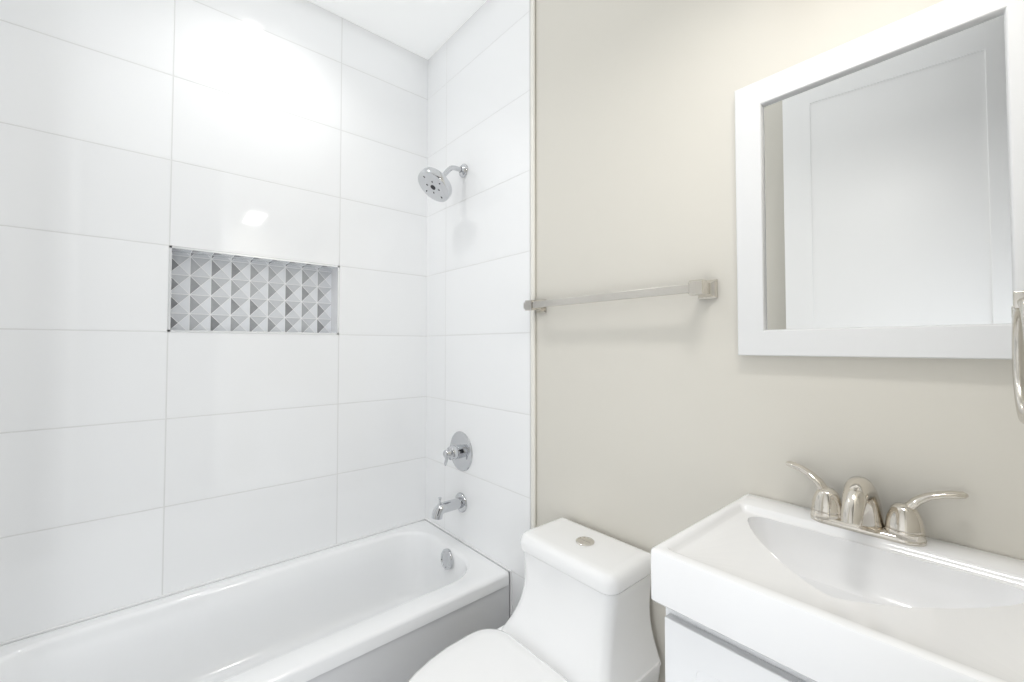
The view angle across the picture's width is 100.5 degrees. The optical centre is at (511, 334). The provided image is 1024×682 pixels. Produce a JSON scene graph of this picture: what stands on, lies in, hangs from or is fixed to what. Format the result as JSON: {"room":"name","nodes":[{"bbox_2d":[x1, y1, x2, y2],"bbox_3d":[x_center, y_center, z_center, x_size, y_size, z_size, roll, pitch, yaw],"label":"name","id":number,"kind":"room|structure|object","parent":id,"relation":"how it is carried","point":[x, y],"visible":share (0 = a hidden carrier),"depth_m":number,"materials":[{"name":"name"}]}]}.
{"room":"bathroom","nodes":[
{"label":"bathroom","id":0,"kind":"room"},
{"bbox_2d":[308,0,485,59],"bbox_3d":[-0.038,-1.526,0.572,2.142,0.100,3.620,1,-2,-41],"label":"ceiling","id":1,"kind":"structure","parent":0,"point":[427,29],"depth_m":1.93,"materials":[{"name":"white paint"}]},
{"bbox_2d":[535,0,1023,681],"bbox_3d":[0.287,-0.089,1.474,0.150,2.725,2.620,1,-2,-41],"label":"wall","id":2,"kind":"structure","parent":0,"point":[661,418],"depth_m":1.15,"materials":[{"name":"white paint"}]},
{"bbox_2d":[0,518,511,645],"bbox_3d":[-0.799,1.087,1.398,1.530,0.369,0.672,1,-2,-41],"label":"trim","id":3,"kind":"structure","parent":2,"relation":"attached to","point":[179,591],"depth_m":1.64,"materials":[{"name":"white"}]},
{"bbox_2d":[425,0,530,617],"bbox_3d":[-0.180,-0.078,1.892,0.012,2.725,0.776,1,-2,-41],"label":"tile","id":4,"kind":"structure","parent":2,"relation":"attached to","point":[478,359],"depth_m":1.82,"materials":[{"name":"white tile"}]},
{"bbox_2d":[418,164,467,201],"bbox_3d":[-0.303,-0.685,1.873,0.220,0.193,0.158,1,-2,-41],"label":"shower head","id":5,"kind":"object","parent":4,"relation":"attached to","point":[434,184],"visible":1,"depth_m":1.83},
{"bbox_2d":[431,492,466,519],"bbox_3d":[-0.284,0.748,1.867,0.150,0.092,0.086,1,-2,-41],"label":"tub spout","id":6,"kind":"object","parent":4,"relation":"attached to","point":[441,509],"visible":1,"depth_m":1.86,"materials":[{"name":"silver metal"}]},
{"bbox_2d":[443,431,472,470],"bbox_3d":[-0.262,0.524,1.896,0.087,0.176,0.176,1,-2,-41],"label":"shower valve","id":7,"kind":"object","parent":4,"relation":"attached to","point":[458,452],"visible":1,"depth_m":1.89,"materials":[{"name":"silver metal"}]},
{"bbox_2d":[530,0,535,528],"bbox_3d":[0.079,-0.086,1.590,0.013,2.725,0.021,1,-2,-41],"label":"trim","id":8,"kind":"structure","parent":2,"relation":"attached to","point":[533,279],"depth_m":1.59,"materials":[{"name":"white"}]},
{"bbox_2d":[524,279,717,312],"bbox_3d":[0.281,-0.112,1.312,0.070,0.048,0.662,1,-2,-41],"label":"towel rail","id":9,"kind":"object","parent":2,"relation":"attached to","point":[704,289],"visible":1,"depth_m":1.18,"materials":[{"name":"silver metal"}]},
{"bbox_2d":[735,0,1023,359],"bbox_3d":[0.710,-0.278,0.853,0.022,0.645,0.490,1,-2,-41],"label":"mirror","id":10,"kind":"object","parent":2,"relation":"attached to","point":[880,192],"visible":0.85,"depth_m":0.82,"materials":[{"name":"white mirror"}]},
{"bbox_3d":[-0.038,1.298,0.498,2.142,0.100,3.620,1,-2,-41],"label":"floor","id":11,"kind":"structure","parent":0,"visible":0},
{"bbox_2d":[0,520,508,681],"bbox_3d":[-0.798,1.089,1.397,1.524,0.365,0.669,1,-2,-41],"label":"bathtub","id":12,"kind":"object","parent":11,"relation":"on","point":[405,603],"visible":1,"depth_m":1.50,"materials":[{"name":"white ceramic"}]},
{"bbox_2d":[408,518,660,681],"bbox_3d":[0.021,0.930,1.080,0.704,0.667,0.395,1,-2,-41],"label":"toilet","id":13,"kind":"object","parent":11,"relation":"on","point":[581,612],"visible":0.96,"depth_m":1.13,"materials":[{"name":"white ceramic"}]},
{"bbox_2d":[651,461,1023,681],"bbox_3d":[0.555,0.758,0.679,0.447,0.990,0.490,1,-2,-41],"label":"bathroom vanity","id":14,"kind":"object","parent":11,"relation":"on","point":[852,585],"visible":1,"depth_m":0.68,"materials":[{"name":"white painted wood"},{"name":"ceramic"}]},
{"bbox_2d":[785,461,968,546],"bbox_3d":[0.646,0.318,0.793,0.152,0.105,0.275,1,-2,-41],"label":"faucet","id":15,"kind":"object","parent":14,"relation":"on","point":[858,518],"depth_m":0.78,"materials":[{"name":"silver metal"}]},
{"bbox_3d":[0.334,-0.125,0.103,2.142,2.725,0.120,1,-2,-41],"label":"wall","id":16,"kind":"structure","parent":0,"visible":0},
{"bbox_2d":[1012,291,1023,423],"bbox_3d":[0.729,0.022,0.570,0.177,0.202,0.078,1,-2,-41],"label":"towel ring","id":17,"kind":"object","parent":16,"relation":"attached to","point":[1018,343],"visible":1,"depth_m":0.64,"materials":[{"name":"silver metal"}]},
{"bbox_3d":[-1.151,-0.080,1.830,2.142,2.725,0.204,1,-2,-41],"label":"wall","id":18,"kind":"structure","parent":0,"visible":0},
{"bbox_2d":[0,0,427,645],"bbox_3d":[-1.054,-0.083,1.716,1.542,2.725,0.096,1,-2,-41],"label":"tiled wall","id":19,"kind":"structure","parent":18,"relation":"attached to","point":[144,454],"depth_m":1.55,"materials":[{"name":"white tile"}]},
{"bbox_2d":[167,245,339,334],"bbox_3d":[-0.996,-0.160,1.708,0.594,0.309,0.007,1,-2,-41],"label":"trim","id":20,"kind":"structure","parent":19,"relation":"attached to","point":[227,253],"depth_m":1.65,"materials":[{"name":"silver metal"}]},
{"bbox_2d":[170,248,336,332],"bbox_3d":[-1.025,-0.159,1.742,0.592,0.307,0.093,1,-2,-41],"label":"wall niche","id":21,"kind":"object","parent":19,"relation":"attached to","point":[216,292],"depth_m":1.75,"materials":[{"name":"tile"}]}
]}

